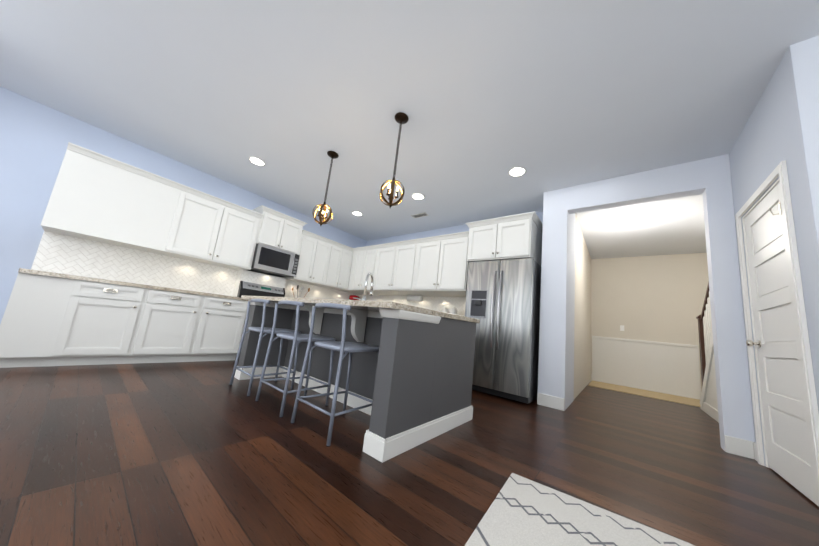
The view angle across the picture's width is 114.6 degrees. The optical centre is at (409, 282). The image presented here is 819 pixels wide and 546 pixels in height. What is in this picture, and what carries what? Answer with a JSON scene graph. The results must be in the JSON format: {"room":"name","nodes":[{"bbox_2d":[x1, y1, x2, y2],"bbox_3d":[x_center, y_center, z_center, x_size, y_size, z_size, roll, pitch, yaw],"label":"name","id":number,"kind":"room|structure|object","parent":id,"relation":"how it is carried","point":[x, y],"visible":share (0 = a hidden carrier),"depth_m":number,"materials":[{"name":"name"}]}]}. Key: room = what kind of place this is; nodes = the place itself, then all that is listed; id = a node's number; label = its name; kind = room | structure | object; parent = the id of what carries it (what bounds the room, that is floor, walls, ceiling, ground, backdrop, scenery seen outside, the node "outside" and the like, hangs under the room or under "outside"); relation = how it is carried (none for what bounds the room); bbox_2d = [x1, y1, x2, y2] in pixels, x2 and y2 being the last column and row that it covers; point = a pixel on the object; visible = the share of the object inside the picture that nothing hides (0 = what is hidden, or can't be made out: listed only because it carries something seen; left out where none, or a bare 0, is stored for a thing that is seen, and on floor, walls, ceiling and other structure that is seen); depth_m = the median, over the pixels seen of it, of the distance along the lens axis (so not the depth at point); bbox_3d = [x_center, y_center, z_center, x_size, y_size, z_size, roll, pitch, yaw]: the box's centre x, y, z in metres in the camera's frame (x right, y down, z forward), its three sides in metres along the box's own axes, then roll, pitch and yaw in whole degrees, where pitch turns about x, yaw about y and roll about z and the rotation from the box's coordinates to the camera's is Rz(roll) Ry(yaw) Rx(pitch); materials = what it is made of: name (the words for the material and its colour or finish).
{"room":"kitchen","nodes":[
{"label":"kitchen","id":0,"kind":"room"},
{"bbox_2d":[0,86,367,323],"bbox_3d":[-4.074,-0.566,3.126,0.150,2.770,9.310,-1,-12,39],"label":"wall","id":1,"kind":"structure","parent":0,"point":[35,136],"depth_m":2.95,"materials":[{"name":"blue paint"}]},
{"bbox_2d":[41,142,188,254],"bbox_3d":[-3.572,-0.945,3.279,0.447,0.929,1.018,-1,-12,39],"label":"upper cabinet","id":2,"kind":"object","parent":1,"relation":"attached to","point":[96,196],"depth_m":3.09,"materials":[{"name":"white wood"}]},
{"bbox_2d":[165,187,264,269],"bbox_3d":[-2.975,-0.760,4.022,0.447,0.929,1.040,-1,-12,39],"label":"upper cabinet","id":3,"kind":"object","parent":1,"relation":"attached to","point":[215,231],"depth_m":3.87,"materials":[{"name":"white wood"}]},
{"bbox_2d":[31,231,465,315],"bbox_3d":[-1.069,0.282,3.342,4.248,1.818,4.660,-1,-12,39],"label":"tile backsplash","id":4,"kind":"structure","parent":1,"relation":"attached to","point":[63,254],"depth_m":3.70,"materials":[{"name":"white tile"}]},
{"bbox_2d":[257,206,304,253],"bbox_3d":[-2.402,-0.881,4.742,0.447,0.632,0.720,-1,-12,39],"label":"upper cabinet","id":5,"kind":"object","parent":1,"relation":"attached to","point":[279,231],"depth_m":4.58,"materials":[{"name":"white wood"}]},
{"bbox_2d":[249,243,299,276],"bbox_3d":[-2.403,-0.366,4.611,0.576,0.406,0.702,-1,-12,39],"label":"microwave","id":6,"kind":"object","parent":5,"relation":"attached to","point":[268,260],"visible":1,"depth_m":4.45,"materials":[{"name":"silver metal"}]},
{"bbox_2d":[283,230,336,285],"bbox_3d":[-1.992,-0.456,5.245,0.447,0.929,0.715,-1,-12,39],"label":"upper cabinet","id":7,"kind":"object","parent":1,"relation":"attached to","point":[315,264],"depth_m":5.10,"materials":[{"name":"white wood"}]},
{"bbox_2d":[321,242,352,289],"bbox_3d":[-1.659,-0.353,5.660,0.447,0.929,0.630,-1,-12,39],"label":"upper cabinet","id":8,"kind":"object","parent":1,"relation":"attached to","point":[341,252],"depth_m":5.55,"materials":[{"name":"white wood"}]},
{"bbox_2d":[0,359,818,545],"bbox_3d":[-0.042,1.089,1.558,9.200,0.100,12.500,-1,-12,39],"label":"floor","id":9,"kind":"structure","parent":0,"point":[201,453],"depth_m":1.44,"materials":[{"name":"brown wood"}]},
{"bbox_2d":[0,272,87,367],"bbox_3d":[-3.785,0.371,2.711,0.786,0.862,0.388,-1,-12,39],"label":"base cabinet","id":10,"kind":"object","parent":9,"relation":"on","point":[53,319],"depth_m":2.48,"materials":[{"name":"wood"}]},
{"bbox_2d":[60,280,147,365],"bbox_3d":[-3.541,0.446,3.014,0.786,0.862,0.520,-1,-12,39],"label":"base cabinet","id":11,"kind":"object","parent":9,"relation":"on","point":[107,324],"depth_m":2.80,"materials":[{"name":"wood"}]},
{"bbox_2d":[128,288,247,363],"bbox_3d":[-3.043,0.600,3.634,0.786,0.862,1.100,-1,-12,39],"label":"base cabinet","id":12,"kind":"object","parent":9,"relation":"on","point":[175,326],"depth_m":3.33,"materials":[{"name":"wood"}]},
{"bbox_2d":[20,268,247,299],"bbox_3d":[-3.252,0.078,3.376,0.797,0.038,1.950,-1,-12,39],"label":"countertop","id":13,"kind":"structure","parent":12,"relation":"on","point":[21,269],"depth_m":2.83,"materials":[{"name":"beige stone"}]},
{"bbox_2d":[292,285,309,297],"bbox_3d":[-2.122,0.256,5.084,0.368,0.392,0.269,-1,-12,39],"label":"utensil crock","id":14,"kind":"object","parent":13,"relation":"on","point":[300,289],"visible":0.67,"depth_m":5.03,"materials":[{"name":"white ceramic"}]},
{"bbox_2d":[348,295,359,299],"bbox_3d":[-1.260,0.486,5.987,0.256,0.410,0.345,-1,-12,39],"label":"stand mixer","id":15,"kind":"object","parent":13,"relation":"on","point":[352,297],"visible":0.25,"depth_m":5.94,"materials":[{"name":"red metal"}]},
{"bbox_2d":[236,281,284,360],"bbox_3d":[-2.340,0.615,4.271,0.677,1.186,0.732,-1,-12,39],"label":"range","id":16,"kind":"object","parent":9,"relation":"on","point":[249,289],"visible":0.06,"depth_m":4.44,"materials":[{"name":"silver metal"}]},
{"bbox_2d":[229,299,300,396],"bbox_3d":[-1.421,0.627,2.701,0.464,0.869,0.460,-1,-12,39],"label":"stool","id":17,"kind":"object","parent":9,"relation":"on","point":[262,329],"visible":0.96,"depth_m":2.62,"materials":[{"name":"paint"}]},
{"bbox_2d":[255,300,335,417],"bbox_3d":[-0.948,0.620,2.330,0.464,0.869,0.460,-1,-12,39],"label":"stool","id":18,"kind":"object","parent":9,"relation":"on","point":[295,336],"visible":0.98,"depth_m":2.25,"materials":[{"name":"paint"}]},
{"bbox_2d":[290,303,378,446],"bbox_3d":[-0.486,0.613,1.973,0.464,0.869,0.460,-1,-12,39],"label":"stool","id":19,"kind":"object","parent":9,"relation":"on","point":[342,346],"visible":0.85,"depth_m":1.88,"materials":[{"name":"paint"}]},
{"bbox_2d":[234,299,475,462],"bbox_3d":[-0.646,0.716,2.708,2.314,0.862,1.178,-1,-12,39],"label":"kitchen island","id":20,"kind":"object","parent":9,"relation":"on","point":[413,383],"depth_m":2.11,"materials":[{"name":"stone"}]},
{"bbox_2d":[242,295,449,314],"bbox_3d":[-0.772,0.222,2.570,2.320,0.038,0.780,-1,-12,39],"label":"island countertop","id":21,"kind":"structure","parent":20,"relation":"on","point":[389,306],"depth_m":1.83,"materials":[{"name":"beige stone"}]},
{"bbox_2d":[357,273,373,300],"bbox_3d":[-0.452,0.086,2.900,0.152,0.399,0.236,-1,-12,39],"label":"faucet","id":22,"kind":"object","parent":21,"relation":"on","point":[365,286],"visible":0.69,"depth_m":2.84,"materials":[{"name":"metal"}]},
{"bbox_2d":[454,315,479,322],"bbox_3d":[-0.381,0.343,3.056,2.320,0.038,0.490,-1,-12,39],"label":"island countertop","id":23,"kind":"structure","parent":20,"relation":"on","point":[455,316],"depth_m":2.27,"materials":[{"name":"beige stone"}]},
{"bbox_2d":[447,306,457,314],"bbox_3d":[0.744,0.536,4.475,0.135,0.269,0.135,0,-11,33],"label":"canister","id":24,"kind":"object","parent":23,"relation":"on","point":[453,310],"depth_m":4.43,"materials":[{"name":"white ceramic"}]},
{"bbox_2d":[465,258,540,403],"bbox_3d":[1.345,0.636,3.741,0.890,1.775,0.886,-1,-12,39],"label":"refrigerator","id":25,"kind":"object","parent":9,"relation":"on","point":[503,297],"visible":0.94,"depth_m":3.39,"materials":[{"name":"silver metal"}]},
{"bbox_2d":[465,473,694,545],"bbox_3d":[1.007,0.832,-0.412,2.900,0.010,2.700,0,-11,35],"label":"rug","id":26,"kind":"object","parent":9,"relation":"on","point":[522,511],"visible":0.91,"depth_m":1.13,"materials":[{"name":"white fabric"}]},
{"bbox_2d":[588,380,699,406],"bbox_3d":[4.654,2.045,4.656,2.400,0.012,0.980,-1,-12,39],"label":"floor","id":27,"kind":"structure","parent":9,"relation":"on","point":[657,395],"depth_m":4.81,"materials":[{"name":"beige wood"}]},
{"bbox_2d":[696,282,711,385],"bbox_3d":[4.371,0.714,3.158,0.985,2.092,2.300,-1,-12,39],"label":"stair railing","id":28,"kind":"object","parent":9,"relation":"on","point":[704,324],"visible":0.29,"depth_m":3.93,"materials":[{"name":"brown wood"}]},
{"bbox_2d":[0,0,818,258],"bbox_3d":[0.269,-1.729,2.009,9.200,0.100,12.500,-1,-12,39],"label":"ceiling","id":29,"kind":"structure","parent":0,"point":[485,96],"depth_m":2.31,"materials":[{"name":"paint"}]},
{"bbox_2d":[249,157,264,165],"bbox_3d":[-2.110,-1.674,3.639,0.206,0.008,0.206,-1,-12,39],"label":"recessed light","id":30,"kind":"object","parent":29,"relation":"in","point":[257,161],"visible":1,"depth_m":3.63,"materials":[{"name":"beige"}]},
{"bbox_2d":[312,151,338,225],"bbox_3d":[-1.009,-1.137,3.216,0.246,0.956,0.235,-1,-12,39],"label":"pendant light","id":31,"kind":"object","parent":29,"relation":"hanging from","point":[332,155],"visible":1,"depth_m":3.19,"materials":[{"name":"brown metal"}]},
{"bbox_2d":[352,211,362,215],"bbox_3d":[-1.005,-1.325,5.059,0.206,0.008,0.206,-1,-12,39],"label":"recessed light","id":32,"kind":"object","parent":29,"relation":"in","point":[356,213],"visible":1,"depth_m":5.05,"materials":[{"name":"beige"}]},
{"bbox_2d":[380,112,408,207],"bbox_3d":[-0.129,-1.153,2.513,0.246,0.956,0.235,-1,-12,39],"label":"pendant light","id":33,"kind":"object","parent":29,"relation":"hanging from","point":[401,118],"visible":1,"depth_m":2.48,"materials":[{"name":"brown metal"}]},
{"bbox_2d":[412,193,424,199],"bbox_3d":[0.134,-1.349,4.128,0.206,0.008,0.206,-1,-12,39],"label":"recessed light","id":34,"kind":"object","parent":29,"relation":"in","point":[417,196],"visible":1,"depth_m":4.12,"materials":[{"name":"beige"}]},
{"bbox_2d":[410,212,428,217],"bbox_3d":[0.186,-1.231,4.827,0.330,0.008,0.130,-1,-12,39],"label":"ceiling vent","id":35,"kind":"object","parent":29,"relation":"in","point":[419,215],"visible":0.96,"depth_m":4.83,"materials":[{"name":"silver metal"}]},
{"bbox_2d":[508,167,525,176],"bbox_3d":[1.324,-1.360,3.236,0.206,0.008,0.206,-1,-12,39],"label":"recessed light","id":36,"kind":"object","parent":29,"relation":"in","point":[517,171],"visible":1,"depth_m":3.23,"materials":[{"name":"beige"}]},
{"bbox_2d":[368,212,539,245],"bbox_3d":[0.585,0.272,5.158,4.507,2.770,0.150,-1,-12,39],"label":"wall","id":37,"kind":"structure","parent":0,"point":[461,228],"depth_m":5.61,"materials":[{"name":"blue paint"}]},
{"bbox_2d":[345,245,396,295],"bbox_3d":[-0.791,-0.238,5.784,0.789,0.929,0.772,-1,-12,39],"label":"upper cabinet","id":38,"kind":"object","parent":37,"relation":"attached to","point":[362,261],"depth_m":5.56,"materials":[{"name":"white wood"}]},
{"bbox_2d":[373,239,428,295],"bbox_3d":[-0.076,-0.246,5.241,1.006,0.929,0.727,-1,-12,39],"label":"upper cabinet","id":39,"kind":"object","parent":37,"relation":"attached to","point":[393,272],"depth_m":4.95,"materials":[{"name":"white wood"}]},
{"bbox_2d":[407,294,423,300],"bbox_3d":[0.108,0.303,5.175,0.360,0.127,0.110,-1,-12,39],"label":"hanger","id":40,"kind":"object","parent":39,"relation":"hanging from","point":[415,298],"visible":1,"depth_m":5.13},
{"bbox_2d":[413,231,468,296],"bbox_3d":[0.712,-0.260,4.611,1.013,0.929,0.727,-1,-12,39],"label":"upper cabinet","id":41,"kind":"object","parent":37,"relation":"attached to","point":[440,269],"depth_m":4.32,"materials":[{"name":"white wood"}]},
{"bbox_2d":[465,212,542,265],"bbox_3d":[1.479,-0.552,4.035,0.901,0.604,0.777,-1,-12,39],"label":"upper cabinet","id":42,"kind":"object","parent":37,"relation":"attached to","point":[518,236],"depth_m":3.71,"materials":[{"name":"white wood"}]},
{"bbox_2d":[574,213,717,409],"bbox_3d":[3.935,0.466,4.064,4.500,2.770,3.610,-1,-12,39],"label":"wall","id":43,"kind":"structure","parent":0,"point":[658,298],"depth_m":5.37,"materials":[{"name":"beige paint"}]},
{"bbox_2d":[591,336,696,398],"bbox_3d":[5.010,1.662,5.102,2.450,0.980,0.044,-1,-12,39],"label":"wainscoting","id":44,"kind":"structure","parent":43,"relation":"attached to","point":[667,368],"depth_m":5.29,"materials":[{"name":"white paint"}]},
{"bbox_2d":[693,332,756,455],"bbox_3d":[3.777,1.087,3.199,0.022,1.245,2.326,-1,-12,39],"label":"baseboard","id":45,"kind":"structure","parent":43,"relation":"attached to","point":[709,389],"depth_m":3.55,"materials":[{"name":"white wood"}]},
{"bbox_2d":[538,154,755,451],"bbox_3d":[2.421,0.113,2.899,1.760,2.770,0.170,-1,-12,39],"label":"wall","id":46,"kind":"structure","parent":0,"point":[709,177],"depth_m":2.84,"materials":[{"name":"blue paint"}]},
{"bbox_2d":[537,393,564,410],"bbox_3d":[1.664,1.404,3.103,0.287,0.135,0.015,-1,-12,39],"label":"baseboard","id":47,"kind":"structure","parent":46,"relation":"attached to","point":[550,401],"depth_m":3.09,"materials":[{"name":"white wood"}]},
{"bbox_2d":[728,71,818,465],"bbox_3d":[2.694,-0.015,1.914,0.100,2.770,1.050,-1,-12,39],"label":"wall","id":48,"kind":"structure","parent":0,"point":[758,149],"depth_m":2.10,"materials":[{"name":"blue paint"}]},
{"bbox_2d":[735,160,818,505],"bbox_3d":[2.635,0.317,1.883,0.156,2.097,0.906,-1,-12,39],"label":"pantry door","id":49,"kind":"structure","parent":48,"relation":"in","point":[788,400],"depth_m":1.85,"materials":[{"name":"white wood"}]},
{"bbox_2d":[776,36,818,411],"bbox_3d":[3.354,-0.145,0.645,2.720,2.770,0.130,-1,-12,39],"label":"wall","id":50,"kind":"structure","parent":0,"point":[782,124],"depth_m":1.57,"materials":[{"name":"blue paint"}]}
]}

